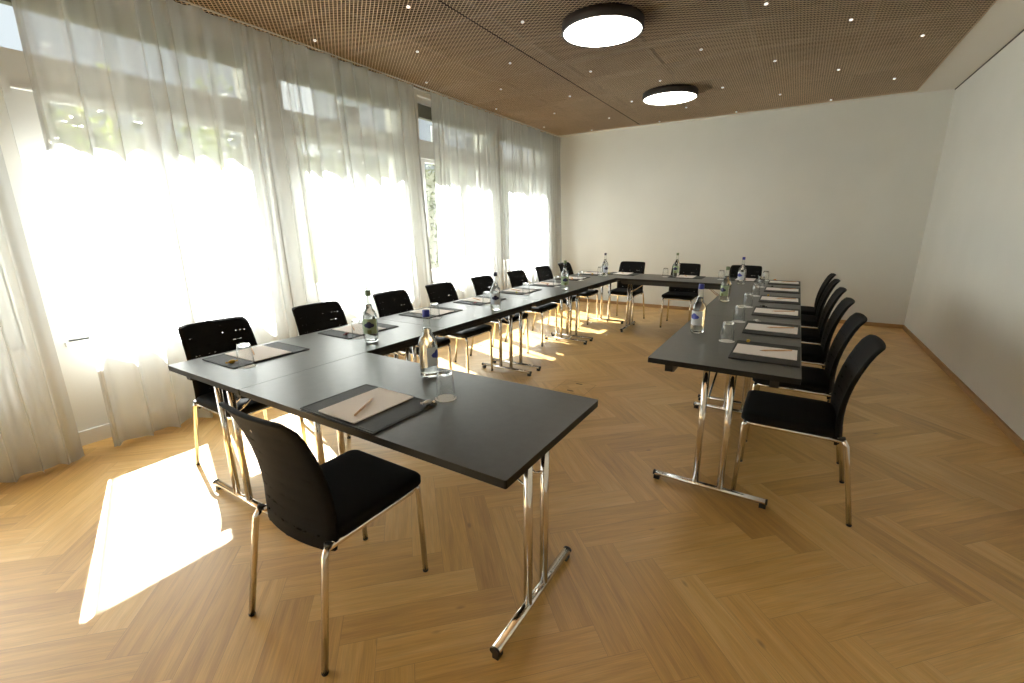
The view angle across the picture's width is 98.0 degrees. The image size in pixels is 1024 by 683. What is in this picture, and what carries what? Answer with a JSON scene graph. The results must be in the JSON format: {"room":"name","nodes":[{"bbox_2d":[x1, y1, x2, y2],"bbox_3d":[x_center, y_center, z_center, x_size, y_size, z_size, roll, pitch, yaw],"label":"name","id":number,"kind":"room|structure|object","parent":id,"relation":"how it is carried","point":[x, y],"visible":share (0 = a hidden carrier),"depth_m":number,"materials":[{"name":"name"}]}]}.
{"room":"conference room","nodes":[
{"label":"conference room","id":0,"kind":"room"},
{"bbox_2d":[0,85,556,431],"bbox_3d":[-2.098,-1.325,4.330,0.350,3.500,10.650,8,17,31],"label":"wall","id":1,"kind":"structure","parent":0,"point":[77,363],"depth_m":2.89,"materials":[{"name":"white paint"}]},
{"bbox_2d":[0,0,90,346],"bbox_3d":[-2.593,-1.234,3.338,0.175,2.250,1.580,8,17,31],"label":"window","id":2,"kind":"structure","parent":1,"relation":"in","point":[15,83],"depth_m":2.79,"materials":[{"name":"glass"}]},
{"bbox_2d":[0,0,12,6],"bbox_3d":[-2.639,-2.196,3.113,0.065,0.146,1.440,8,17,31],"label":"raised blind","id":3,"kind":"object","parent":2,"relation":"attached to","point":[7,2],"depth_m":2.61,"materials":[{"name":"grey fabric"}]},
{"bbox_2d":[78,423,111,445],"bbox_3d":[-1.928,0.247,4.636,0.018,0.100,10.650,8,17,31],"label":"baseboard","id":4,"kind":"structure","parent":1,"relation":"attached to","point":[102,432],"depth_m":3.11,"materials":[{"name":"white paint"}]},
{"bbox_2d":[178,0,558,136],"bbox_3d":[-1.970,-2.575,3.782,0.115,0.008,10.430,8,17,31],"label":"trim","id":5,"kind":"structure","parent":1,"relation":"attached to","point":[190,3],"depth_m":4.21,"materials":[{"name":"white paint"}]},
{"bbox_2d":[0,146,84,482],"bbox_3d":[-3.641,-0.365,1.275,0.320,2.978,3.168,8,17,31],"label":"curtain","id":6,"kind":"object","parent":5,"relation":"hanging from","point":[39,431],"visible":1,"depth_m":2.63,"materials":[{"name":"white fabric"}]},
{"bbox_2d":[11,0,437,446],"bbox_3d":[-1.894,-1.095,4.029,0.292,2.978,3.295,8,17,31],"label":"curtain","id":7,"kind":"object","parent":5,"relation":"hanging from","point":[204,166],"visible":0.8,"depth_m":3.36,"materials":[{"name":"white fabric"}]},
{"bbox_2d":[430,91,561,337],"bbox_3d":[-0.004,-1.875,6.971,0.250,2.978,3.585,8,17,31],"label":"curtain","id":8,"kind":"object","parent":5,"relation":"hanging from","point":[498,182],"visible":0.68,"depth_m":6.50,"materials":[{"name":"white fabric"}]},
{"bbox_2d":[417,96,439,283],"bbox_3d":[-0.759,-1.986,6.174,0.175,2.250,1.580,8,17,31],"label":"window","id":9,"kind":"structure","parent":1,"relation":"in","point":[424,105],"depth_m":5.55,"materials":[{"name":"glass"}]},
{"bbox_2d":[417,103,431,121],"bbox_3d":[-0.805,-2.947,5.949,0.065,0.146,1.440,8,17,31],"label":"raised blind","id":10,"kind":"object","parent":9,"relation":"attached to","point":[424,111],"depth_m":5.48,"materials":[{"name":"grey fabric"}]},
{"bbox_2d":[0,301,1023,682],"bbox_3d":[0.360,0.636,3.260,5.455,0.001,10.690,8,17,31],"label":"floor","id":11,"kind":"structure","parent":0,"point":[127,562],"depth_m":2.02,"materials":[{"name":"brown wood"}]},
{"bbox_2d":[178,316,307,465],"bbox_3d":[-1.645,0.332,2.738,0.555,0.884,0.468,9,17,32],"label":"chair","id":12,"kind":"object","parent":11,"relation":"on","point":[199,339],"visible":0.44,"depth_m":2.70,"materials":[{"name":"black fabric"}]},
{"bbox_2d":[168,319,444,520],"bbox_3d":[-1.126,0.379,2.806,0.697,0.750,1.397,8,17,31],"label":"folding table","id":13,"kind":"object","parent":11,"relation":"on","point":[323,349],"visible":0.54,"depth_m":2.36,"materials":[{"name":"laminate"}]},
{"bbox_2d":[238,364,256,368],"bbox_3d":[-1.364,0.126,2.289,0.089,0.001,0.089,-5,15,-16],"label":"coaster","id":14,"kind":"object","parent":13,"relation":"on","point":[251,365],"visible":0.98,"depth_m":2.28,"materials":[{"name":"white paper"}]},
{"bbox_2d":[236,343,254,362],"bbox_3d":[-1.364,0.068,2.274,0.078,0.118,0.078,2,15,8],"label":"drinking glass","id":15,"kind":"object","parent":14,"relation":"on","point":[241,345],"visible":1,"depth_m":2.25,"materials":[{"name":"white"}]},
{"bbox_2d":[202,342,308,368],"bbox_3d":[-1.427,0.070,2.501,0.325,0.006,0.430,8,17,31],"label":"desk pad","id":16,"kind":"object","parent":13,"relation":"on","point":[221,359],"visible":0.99,"depth_m":2.42,"materials":[{"name":"grey leather"}]},
{"bbox_2d":[225,345,290,361],"bbox_3d":[-1.425,0.064,2.499,0.297,0.004,0.210,8,17,30],"label":"notepad","id":17,"kind":"object","parent":16,"relation":"on","point":[261,352],"visible":1,"depth_m":2.48,"materials":[{"name":"white paper"}]},
{"bbox_2d":[318,322,398,338],"bbox_3d":[-1.055,-0.083,3.076,0.325,0.006,0.430,8,17,31],"label":"desk pad","id":18,"kind":"object","parent":13,"relation":"on","point":[334,333],"visible":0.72,"depth_m":2.97,"materials":[{"name":"grey leather"}]},
{"bbox_2d":[332,324,385,334],"bbox_3d":[-1.055,-0.087,3.072,0.297,0.004,0.210,9,17,31],"label":"notepad","id":19,"kind":"object","parent":18,"relation":"on","point":[358,328],"visible":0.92,"depth_m":3.05,"materials":[{"name":"white paper"}]},
{"bbox_2d":[362,290,378,342],"bbox_3d":[-0.869,-0.154,2.716,0.085,0.318,0.087,-2,15,-6],"label":"water bottle","id":20,"kind":"object","parent":13,"relation":"on","point":[369,318],"visible":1,"depth_m":2.70,"materials":[{"name":"clear glass"}]},
{"bbox_3d":[-0.989,-0.027,2.867,0.089,0.001,0.089,-9,17,-29],"label":"coaster","id":21,"kind":"object","parent":13,"relation":"on","visible":0},
{"bbox_2d":[351,319,362,326],"bbox_3d":[-0.989,-0.085,2.852,0.078,0.118,0.078,-10,17,-32],"label":"drinking glass","id":22,"kind":"object","parent":21,"relation":"on","point":[353,320],"visible":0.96,"depth_m":2.83,"materials":[{"name":"white"}]},
{"bbox_2d":[292,301,350,438],"bbox_3d":[-1.269,0.177,3.320,0.555,0.884,0.468,9,17,32],"label":"chair","id":23,"kind":"object","parent":11,"relation":"on","point":[312,319],"visible":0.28,"depth_m":3.33,"materials":[{"name":"black fabric"}]},
{"bbox_2d":[218,402,427,676],"bbox_3d":[-0.679,0.595,1.692,0.468,0.884,0.555,8,17,31],"label":"chair","id":24,"kind":"object","parent":11,"relation":"on","point":[322,506],"visible":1,"depth_m":1.53,"materials":[{"name":"black fabric"}]},
{"bbox_2d":[373,290,451,369],"bbox_3d":[-0.877,0.017,3.926,0.555,0.884,0.468,8,17,30],"label":"chair","id":25,"kind":"object","parent":11,"relation":"on","point":[392,302],"visible":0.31,"depth_m":3.93,"materials":[{"name":"black fabric"}]},
{"bbox_2d":[240,352,597,660],"bbox_3d":[-0.421,0.587,1.979,1.397,0.750,0.697,8,17,31],"label":"folding table","id":26,"kind":"object","parent":11,"relation":"on","point":[494,432],"visible":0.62,"depth_m":1.69,"materials":[{"name":"laminate"}]},
{"bbox_2d":[300,384,436,434],"bbox_3d":[-0.564,0.254,1.761,0.430,0.006,0.325,9,17,32],"label":"desk pad","id":27,"kind":"object","parent":26,"relation":"on","point":[372,425],"visible":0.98,"depth_m":1.71,"materials":[{"name":"grey leather"}]},
{"bbox_2d":[318,387,412,423],"bbox_3d":[-0.573,0.247,1.767,0.210,0.004,0.297,9,17,32],"label":"notepad","id":28,"kind":"object","parent":27,"relation":"on","point":[383,399],"visible":1,"depth_m":1.75,"materials":[{"name":"white paper"}]},
{"bbox_2d":[354,398,372,415],"bbox_3d":[-0.573,0.251,1.728,0.008,0.007,0.175,1,15,5],"label":"pencil","id":29,"kind":"object","parent":28,"relation":"on","point":[370,400],"visible":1,"depth_m":1.71,"materials":[{"name":"brown wood"}]},
{"bbox_2d":[420,400,434,404],"bbox_3d":[-0.334,0.240,1.763,0.060,0.018,0.021,-7,16,-23],"label":"wrapped candy","id":30,"kind":"object","parent":27,"relation":"on","point":[426,402],"visible":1,"depth_m":1.76,"materials":[{"name":"silver metal"}]},
{"bbox_2d":[418,309,437,377],"bbox_3d":[-0.392,0.008,2.074,0.087,0.318,0.085,4,15,16],"label":"water bottle","id":31,"kind":"object","parent":26,"relation":"on","point":[428,352],"visible":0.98,"depth_m":2.05,"materials":[{"name":"clear glass"}]},
{"bbox_2d":[435,394,456,401],"bbox_3d":[-0.273,0.234,1.840,0.089,0.001,0.089,-5,15,-18],"label":"coaster","id":32,"kind":"object","parent":26,"relation":"on","point":[445,397],"visible":0.96,"depth_m":1.83,"materials":[{"name":"white paper"}]},
{"bbox_2d":[436,369,454,397],"bbox_3d":[-0.274,0.175,1.825,0.078,0.118,0.078,10,18,36],"label":"drinking glass","id":33,"kind":"object","parent":32,"relation":"on","point":[444,372],"visible":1,"depth_m":1.80,"materials":[{"name":"white"}]},
{"bbox_2d":[377,295,540,375],"bbox_3d":[-0.384,0.075,3.954,0.697,0.750,1.397,8,17,31],"label":"folding table","id":34,"kind":"object","parent":11,"relation":"on","point":[470,316],"visible":0.48,"depth_m":3.71,"materials":[{"name":"laminate"}]},
{"bbox_2d":[399,306,461,318],"bbox_3d":[-0.666,-0.243,3.678,0.325,0.006,0.430,8,17,31],"label":"desk pad","id":35,"kind":"object","parent":34,"relation":"on","point":[410,314],"visible":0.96,"depth_m":3.60,"materials":[{"name":"grey leather"}]},
{"bbox_2d":[410,308,452,314],"bbox_3d":[-0.662,-0.248,3.679,0.297,0.004,0.210,8,17,31],"label":"notepad","id":36,"kind":"object","parent":35,"relation":"on","point":[432,311],"visible":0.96,"depth_m":3.67,"materials":[{"name":"white paper"}]},
{"bbox_2d":[453,296,505,304],"bbox_3d":[-0.303,-0.391,4.240,0.325,0.006,0.430,9,17,32],"label":"desk pad","id":37,"kind":"object","parent":34,"relation":"on","point":[459,301],"visible":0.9,"depth_m":4.12,"materials":[{"name":"grey leather"}]},
{"bbox_2d":[462,297,490,302],"bbox_3d":[-0.300,-0.397,4.239,0.297,0.004,0.210,8,17,31],"label":"notepad","id":38,"kind":"object","parent":37,"relation":"on","point":[485,300],"visible":0.77,"depth_m":4.24,"materials":[{"name":"white paper"}]},
{"bbox_2d":[490,272,500,310],"bbox_3d":[-0.139,-0.416,3.700,0.085,0.318,0.087,-1,15,-2],"label":"water bottle","id":39,"kind":"object","parent":34,"relation":"on","point":[495,291],"visible":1,"depth_m":3.68,"materials":[{"name":"clear glass"}]},
{"bbox_2d":[425,282,492,372],"bbox_3d":[-0.535,-0.123,4.455,0.555,0.884,0.468,9,17,33],"label":"chair","id":40,"kind":"object","parent":11,"relation":"on","point":[437,292],"visible":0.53,"depth_m":4.42,"materials":[{"name":"black fabric"}]},
{"bbox_2d":[470,275,528,355],"bbox_3d":[-0.145,-0.283,5.057,0.555,0.884,0.468,8,17,31],"label":"chair","id":41,"kind":"object","parent":11,"relation":"on","point":[480,283],"visible":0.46,"depth_m":5.05,"materials":[{"name":"black fabric"}]},
{"bbox_2d":[505,270,556,346],"bbox_3d":[0.247,-0.444,5.664,0.555,0.884,0.468,9,17,32],"label":"chair","id":42,"kind":"object","parent":11,"relation":"on","point":[517,278],"visible":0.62,"depth_m":5.62,"materials":[{"name":"black fabric"}]},
{"bbox_2d":[483,281,595,370],"bbox_3d":[0.358,-0.230,5.101,0.697,0.750,1.397,8,17,31],"label":"folding table","id":43,"kind":"object","parent":11,"relation":"on","point":[547,295],"visible":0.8,"depth_m":4.82,"materials":[{"name":"laminate"}]},
{"bbox_2d":[500,288,541,294],"bbox_3d":[0.081,-0.549,4.834,0.325,0.006,0.430,8,17,31],"label":"desk pad","id":44,"kind":"object","parent":43,"relation":"on","point":[505,292],"visible":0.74,"depth_m":4.72,"materials":[{"name":"grey leather"}]},
{"bbox_2d":[503,288,535,292],"bbox_3d":[0.082,-0.554,4.831,0.297,0.004,0.210,8,17,31],"label":"notepad","id":45,"kind":"object","parent":44,"relation":"on","point":[510,290],"visible":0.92,"depth_m":4.82,"materials":[{"name":"white paper"}]},
{"bbox_2d":[529,281,560,286],"bbox_3d":[0.445,-0.698,5.396,0.325,0.006,0.430,8,17,30],"label":"desk pad","id":46,"kind":"object","parent":43,"relation":"on","point":[543,281],"visible":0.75,"depth_m":5.26,"materials":[{"name":"grey leather"}]},
{"bbox_2d":[534,282,560,284],"bbox_3d":[0.443,-0.702,5.389,0.297,0.004,0.210,9,17,31],"label":"notepad","id":47,"kind":"object","parent":46,"relation":"on","point":[544,283],"visible":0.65,"depth_m":5.38,"materials":[{"name":"white paper"}]},
{"bbox_2d":[561,260,568,289],"bbox_3d":[0.579,-0.727,4.873,0.085,0.318,0.087,-1,15,-3],"label":"water bottle","id":48,"kind":"object","parent":43,"relation":"on","point":[564,276],"visible":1,"depth_m":4.85,"materials":[{"name":"clear glass"}]},
{"bbox_2d":[532,266,579,330],"bbox_3d":[0.623,-0.598,6.246,0.555,0.884,0.468,9,17,33],"label":"chair","id":49,"kind":"object","parent":11,"relation":"on","point":[542,271],"visible":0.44,"depth_m":6.26,"materials":[{"name":"black fabric"}]},
{"bbox_2d":[553,380,594,395],"bbox_3d":[0.576,0.419,4.082,0.300,0.002,0.300,8,17,31],"label":"box","id":50,"kind":"object","parent":11,"relation":"on","point":[570,380],"visible":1,"depth_m":4.03,"materials":[{"name":"brown wood"}]},
{"bbox_2d":[557,262,597,324],"bbox_3d":[0.999,-0.752,6.828,0.555,0.884,0.468,8,17,31],"label":"chair","id":51,"kind":"object","parent":11,"relation":"on","point":[590,292],"visible":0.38,"depth_m":6.75,"materials":[{"name":"black fabric"}]},
{"bbox_2d":[546,271,623,340],"bbox_3d":[1.100,-0.534,6.249,0.697,0.750,1.397,8,17,31],"label":"folding table","id":52,"kind":"object","parent":11,"relation":"on","point":[600,281],"visible":0.72,"depth_m":5.86,"materials":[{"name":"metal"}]},
{"bbox_2d":[557,276,589,280],"bbox_3d":[0.815,-0.850,5.970,0.325,0.006,0.430,9,17,32],"label":"desk pad","id":53,"kind":"object","parent":52,"relation":"on","point":[571,276],"visible":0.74,"depth_m":5.88,"materials":[{"name":"grey leather"}]},
{"bbox_2d":[577,271,601,275],"bbox_3d":[1.181,-1.000,6.535,0.325,0.006,0.430,9,17,31],"label":"desk pad","id":54,"kind":"object","parent":52,"relation":"on","point":[588,271],"visible":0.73,"depth_m":6.38,"materials":[{"name":"grey leather"}]},
{"bbox_2d":[583,272,601,273],"bbox_3d":[1.184,-1.005,6.535,0.297,0.004,0.210,8,17,30],"label":"notepad","id":55,"kind":"object","parent":54,"relation":"on","point":[583,272],"visible":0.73,"depth_m":6.48,"materials":[{"name":"white paper"}]},
{"bbox_2d":[602,253,607,276],"bbox_3d":[1.282,-1.057,6.125,0.085,0.318,0.087,-5,15,-18],"label":"water bottle","id":56,"kind":"object","parent":52,"relation":"on","point":[605,263],"visible":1,"depth_m":6.10,"materials":[{"name":"clear glass"}]},
{"bbox_2d":[609,272,640,275],"bbox_3d":[1.609,-0.981,6.450,0.430,0.006,0.325,9,17,32],"label":"desk pad","id":57,"kind":"object","parent":52,"relation":"on","point":[611,273],"visible":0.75,"depth_m":6.37,"materials":[{"name":"grey leather"}]},
{"bbox_2d":[614,272,631,274],"bbox_3d":[1.609,-0.986,6.446,0.210,0.004,0.297,9,17,31],"label":"notepad","id":58,"kind":"object","parent":57,"relation":"on","point":[620,273],"visible":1,"depth_m":6.42,"materials":[{"name":"white paper"}]},
{"bbox_2d":[607,261,644,321],"bbox_3d":[1.768,-0.767,6.861,0.468,0.884,0.555,8,17,31],"label":"chair","id":59,"kind":"object","parent":11,"relation":"on","point":[625,266],"visible":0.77,"depth_m":6.91,"materials":[{"name":"black fabric"}]},
{"bbox_2d":[616,274,733,331],"bbox_3d":[2.175,-0.477,5.995,1.397,0.750,0.697,8,17,31],"label":"folding table","id":60,"kind":"object","parent":11,"relation":"on","point":[710,283],"visible":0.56,"depth_m":5.82,"materials":[{"name":"laminate"}]},
{"bbox_2d":[668,275,705,278],"bbox_3d":[2.355,-0.870,5.997,0.430,0.006,0.325,8,17,30],"label":"desk pad","id":61,"kind":"object","parent":60,"relation":"on","point":[696,277],"visible":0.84,"depth_m":5.92,"materials":[{"name":"grey leather"}]},
{"bbox_2d":[673,253,679,276],"bbox_3d":[2.221,-1.033,5.999,0.087,0.318,0.085,-14,20,-43],"label":"water bottle","id":62,"kind":"object","parent":61,"relation":"on","point":[676,267],"visible":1,"depth_m":5.98,"materials":[{"name":"clear glass"}]},
{"bbox_2d":[677,275,695,277],"bbox_3d":[2.349,-0.876,5.997,0.210,0.004,0.297,8,17,31],"label":"notepad","id":63,"kind":"object","parent":61,"relation":"on","point":[680,276],"visible":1,"depth_m":5.98,"materials":[{"name":"white paper"}]},
{"bbox_2d":[660,263,700,326],"bbox_3d":[2.446,-0.667,6.449,0.468,0.884,0.555,8,17,31],"label":"chair","id":64,"kind":"object","parent":11,"relation":"on","point":[674,293],"visible":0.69,"depth_m":6.45,"materials":[{"name":"black fabric"}]},
{"bbox_2d":[648,315,801,508],"bbox_3d":[1.396,0.340,2.873,0.697,0.750,1.397,8,17,31],"label":"folding table","id":65,"kind":"object","parent":11,"relation":"on","point":[704,351],"visible":0.72,"depth_m":2.41,"materials":[{"name":"laminate"}]},
{"bbox_2d":[690,284,705,333],"bbox_3d":[1.208,-0.212,2.870,0.087,0.318,0.085,-8,16,-28],"label":"water bottle","id":66,"kind":"object","parent":65,"relation":"on","point":[698,315],"visible":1,"depth_m":2.85,"materials":[{"name":"clear glass"}]},
{"bbox_2d":[719,339,734,342],"bbox_3d":[1.302,-0.004,2.700,0.089,0.001,0.089,-2,15,-5],"label":"coaster","id":67,"kind":"object","parent":65,"relation":"on","point":[720,340],"visible":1,"depth_m":2.70,"materials":[{"name":"white paper"}]},
{"bbox_2d":[720,321,734,340],"bbox_3d":[1.302,-0.062,2.685,0.078,0.118,0.078,-3,15,-11],"label":"drinking glass","id":68,"kind":"object","parent":67,"relation":"on","point":[724,322],"visible":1,"depth_m":2.66,"materials":[{"name":"white"}]},
{"bbox_2d":[728,340,800,367],"bbox_3d":[1.393,0.059,2.445,0.325,0.006,0.430,9,17,31],"label":"desk pad","id":69,"kind":"object","parent":65,"relation":"on","point":[762,359],"visible":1,"depth_m":2.35,"materials":[{"name":"grey leather"}]},
{"bbox_2d":[733,343,797,360],"bbox_3d":[1.390,0.054,2.443,0.297,0.004,0.210,9,17,32],"label":"notepad","id":70,"kind":"object","parent":69,"relation":"on","point":[740,348],"visible":1,"depth_m":2.43,"materials":[{"name":"white paper"}]},
{"bbox_2d":[760,350,791,350],"bbox_3d":[1.444,0.049,2.438,0.175,0.007,0.008,0,15,1],"label":"pencil","id":71,"kind":"object","parent":70,"relation":"on","point":[760,350],"visible":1,"depth_m":2.43,"materials":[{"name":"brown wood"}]},
{"bbox_2d":[742,321,800,338],"bbox_3d":[1.743,-0.084,2.986,0.325,0.006,0.430,8,17,30],"label":"desk pad","id":72,"kind":"object","parent":65,"relation":"on","point":[746,331],"visible":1,"depth_m":2.88,"materials":[{"name":"grey leather"}]},
{"bbox_2d":[745,323,797,333],"bbox_3d":[1.738,-0.088,2.982,0.297,0.004,0.210,9,17,32],"label":"notepad","id":73,"kind":"object","parent":72,"relation":"on","point":[751,326],"visible":1,"depth_m":2.97,"materials":[{"name":"white paper"}]},
{"bbox_2d":[729,265,761,278],"bbox_3d":[3.108,-0.568,6.048,0.468,0.884,0.555,8,17,31],"label":"chair","id":74,"kind":"object","parent":11,"relation":"on","point":[753,270],"visible":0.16,"depth_m":6.11,"materials":[{"name":"black fabric"}]},
{"bbox_2d":[698,292,800,404],"bbox_3d":[2.138,0.035,4.020,0.697,0.750,1.397,8,17,31],"label":"folding table","id":75,"kind":"object","parent":11,"relation":"on","point":[715,307],"visible":0.32,"depth_m":3.77,"materials":[{"name":"laminate"}]},
{"bbox_2d":[720,266,730,301],"bbox_3d":[1.937,-0.518,4.026,0.087,0.318,0.085,-8,16,-25],"label":"water bottle","id":76,"kind":"object","parent":75,"relation":"on","point":[725,289],"visible":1,"depth_m":4.01,"materials":[{"name":"clear glass"}]},
{"bbox_2d":[751,306,800,318],"bbox_3d":[2.109,-0.234,3.552,0.325,0.006,0.430,8,17,31],"label":"desk pad","id":77,"kind":"object","parent":75,"relation":"on","point":[798,310],"visible":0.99,"depth_m":3.46,"materials":[{"name":"grey leather"}]},
{"bbox_2d":[754,308,797,315],"bbox_3d":[2.105,-0.239,3.549,0.297,0.004,0.210,9,17,31],"label":"notepad","id":78,"kind":"object","parent":77,"relation":"on","point":[758,310],"visible":1,"depth_m":3.54,"materials":[{"name":"white paper"}]},
{"bbox_2d":[758,295,800,304],"bbox_3d":[2.485,-0.388,4.134,0.325,0.006,0.430,8,17,30],"label":"desk pad","id":79,"kind":"object","parent":75,"relation":"on","point":[760,300],"visible":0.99,"depth_m":4.03,"materials":[{"name":"grey leather"}]},
{"bbox_2d":[761,296,797,301],"bbox_3d":[2.486,-0.395,4.138,0.297,0.004,0.210,8,17,31],"label":"notepad","id":80,"kind":"object","parent":79,"relation":"on","point":[762,297],"visible":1,"depth_m":4.10,"materials":[{"name":"white paper"}]},
{"bbox_2d":[730,280,800,296],"bbox_3d":[2.880,-0.269,5.168,0.697,0.750,1.397,8,17,31],"label":"folding table","id":81,"kind":"object","parent":11,"relation":"on","point":[748,286],"visible":0.16,"depth_m":4.91,"materials":[{"name":"laminate"}]},
{"bbox_2d":[737,257,746,284],"bbox_3d":[2.674,-0.820,5.165,0.087,0.318,0.085,-7,16,-24],"label":"water bottle","id":82,"kind":"object","parent":81,"relation":"on","point":[742,271],"visible":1,"depth_m":5.15,"materials":[{"name":"clear glass"}]},
{"bbox_2d":[729,277,764,281],"bbox_3d":[2.949,-0.782,5.636,0.430,0.006,0.325,9,17,31],"label":"desk pad","id":83,"kind":"object","parent":81,"relation":"on","point":[731,279],"visible":0.48,"depth_m":5.55,"materials":[{"name":"grey leather"}]},
{"bbox_2d":[735,278,755,280],"bbox_3d":[2.954,-0.786,5.630,0.210,0.004,0.297,9,17,32],"label":"notepad","id":84,"kind":"object","parent":83,"relation":"on","point":[747,279],"visible":0.69,"depth_m":5.60,"materials":[{"name":"white paper"}]},
{"bbox_2d":[764,287,799,293],"bbox_3d":[2.877,-0.549,4.740,0.325,0.006,0.430,8,17,31],"label":"desk pad","id":85,"kind":"object","parent":81,"relation":"on","point":[765,290],"visible":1,"depth_m":4.62,"materials":[{"name":"grey leather"}]},
{"bbox_2d":[766,287,798,291],"bbox_3d":[2.879,-0.556,4.746,0.297,0.004,0.210,8,17,31],"label":"notepad","id":86,"kind":"object","parent":85,"relation":"on","point":[767,288],"visible":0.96,"depth_m":4.72,"materials":[{"name":"white paper"}]},
{"bbox_2d":[768,280,799,285],"bbox_3d":[3.248,-0.701,5.314,0.325,0.006,0.430,8,17,31],"label":"desk pad","id":87,"kind":"object","parent":81,"relation":"on","point":[769,280],"visible":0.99,"depth_m":5.21,"materials":[{"name":"grey leather"}]},
{"bbox_2d":[769,281,798,283],"bbox_3d":[3.250,-0.708,5.319,0.297,0.004,0.210,8,17,30],"label":"notepad","id":88,"kind":"object","parent":87,"relation":"on","point":[770,281],"visible":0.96,"depth_m":5.28,"materials":[{"name":"white paper"}]},
{"bbox_2d":[757,297,854,402],"bbox_3d":[2.298,0.089,3.540,0.555,0.884,0.468,8,17,31],"label":"chair","id":89,"kind":"object","parent":11,"relation":"on","point":[813,354],"visible":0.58,"depth_m":3.36,"materials":[{"name":"black fabric"}]},
{"bbox_2d":[746,312,866,463],"bbox_3d":[1.917,0.246,2.950,0.555,0.884,0.468,8,17,31],"label":"chair","id":90,"kind":"object","parent":11,"relation":"on","point":[815,381],"visible":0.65,"depth_m":2.80,"materials":[{"name":"black fabric"}]},
{"bbox_2d":[731,334,885,526],"bbox_3d":[1.551,0.396,2.384,0.555,0.884,0.468,8,17,31],"label":"chair","id":91,"kind":"object","parent":11,"relation":"on","point":[813,418],"visible":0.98,"depth_m":2.29,"materials":[{"name":"black fabric"}]},
{"bbox_2d":[801,273,835,315],"bbox_3d":[3.379,-0.354,5.212,0.555,0.884,0.468,8,17,31],"label":"chair","id":92,"kind":"object","parent":11,"relation":"on","point":[805,310],"visible":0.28,"depth_m":5.06,"materials":[{"name":"black fabric"}]},
{"bbox_2d":[801,279,839,368],"bbox_3d":[3.051,-0.219,4.704,0.555,0.884,0.468,8,17,31],"label":"chair","id":93,"kind":"object","parent":11,"relation":"on","point":[807,321],"visible":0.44,"depth_m":4.52,"materials":[{"name":"black fabric"}]},
{"bbox_2d":[801,287,846,369],"bbox_3d":[2.659,-0.058,4.097,0.555,0.884,0.468,8,17,31],"label":"chair","id":94,"kind":"object","parent":11,"relation":"on","point":[808,335],"visible":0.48,"depth_m":3.92,"materials":[{"name":"black fabric"}]},
{"bbox_2d":[174,0,1023,136],"bbox_3d":[0.325,-2.436,2.469,5.435,0.377,10.650,8,17,31],"label":"ceiling","id":95,"kind":"structure","parent":0,"point":[511,59],"depth_m":4.33,"materials":[{"name":"brown wood"}]},
{"bbox_2d":[562,3,644,47],"bbox_3d":[0.720,-2.499,3.545,0.644,0.076,0.644,8,17,31],"label":"ceiling lamp","id":96,"kind":"object","parent":95,"relation":"attached to","point":[604,25],"visible":1,"depth_m":3.44,"materials":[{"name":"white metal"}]},
{"bbox_2d":[564,16,641,46],"bbox_3d":[0.720,-2.466,3.553,0.612,0.007,0.612,8,17,31],"label":"diffuser","id":97,"kind":"object","parent":96,"relation":"attached to","point":[580,31],"depth_m":3.51,"materials":[{"name":"white plastic"}]},
{"bbox_2d":[642,84,698,105],"bbox_3d":[1.925,-2.998,5.427,0.644,0.076,0.644,8,17,31],"label":"ceiling lamp","id":98,"kind":"object","parent":95,"relation":"attached to","point":[674,94],"visible":1,"depth_m":5.30,"materials":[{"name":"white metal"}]},
{"bbox_2d":[644,92,695,104],"bbox_3d":[1.925,-2.965,5.436,0.612,0.007,0.612,8,17,31],"label":"diffuser","id":99,"kind":"object","parent":98,"relation":"attached to","point":[651,98],"depth_m":5.41,"materials":[{"name":"white plastic"}]},
{"bbox_2d":[560,89,954,324],"bbox_3d":[3.137,-2.153,7.344,5.915,3.500,0.200,8,17,31],"label":"wall","id":100,"kind":"structure","parent":0,"point":[806,195],"depth_m":6.71,"materials":[{"name":"white paint"}]},
{"bbox_2d":[579,298,902,328],"bbox_3d":[3.187,-0.545,7.606,5.395,0.055,0.015,8,17,31],"label":"baseboard","id":101,"kind":"structure","parent":100,"relation":"attached to","point":[899,326],"depth_m":7.81,"materials":[{"name":"brown wood"}]},
{"bbox_2d":[904,31,1023,440],"bbox_3d":[2.706,-0.611,1.413,0.150,3.500,10.650,8,17,31],"label":"wall","id":102,"kind":"structure","parent":0,"point":[966,305],"depth_m":4.09,"materials":[{"name":"white paint"}]},
{"bbox_2d":[902,325,1023,452],"bbox_3d":[2.646,0.951,1.857,0.015,0.055,10.635,8,17,31],"label":"baseboard","id":103,"kind":"structure","parent":102,"relation":"attached to","point":[991,414],"depth_m":3.68,"materials":[{"name":"brown wood"}]},
{"bbox_2d":[955,29,1023,89],"bbox_3d":[2.628,-1.945,1.110,0.006,0.013,10.650,8,17,31],"label":"trim","id":104,"kind":"structure","parent":102,"relation":"attached to","point":[1023,29],"depth_m":4.42,"materials":[{"name":"grey paint"}]},
{"label":"outside","id":105,"kind":"structure","parent":0,"visible":0},
{"bbox_3d":[-10.578,-2.106,15.431,25.640,0.380,65.000,8,17,31],"label":"terrace","id":106,"kind":"object","parent":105,"visible":0},
{"bbox_2d":[418,118,434,172],"bbox_3d":[-3.415,-7.588,20.631,3.050,7.500,14.500,8,17,31],"label":"building","id":107,"kind":"structure","parent":106,"relation":"on","point":[425,127],"depth_m":17.64,"materials":[{"name":"white paint"}]},
{"bbox_2d":[425,164,438,268],"bbox_3d":[-3.268,-2.394,8.796,1.439,3.559,20.162,8,17,31],"label":"hedge","id":108,"kind":"object","parent":106,"relation":"on","point":[430,177],"visible":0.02,"depth_m":10.38,"materials":[{"name":"green plant"}]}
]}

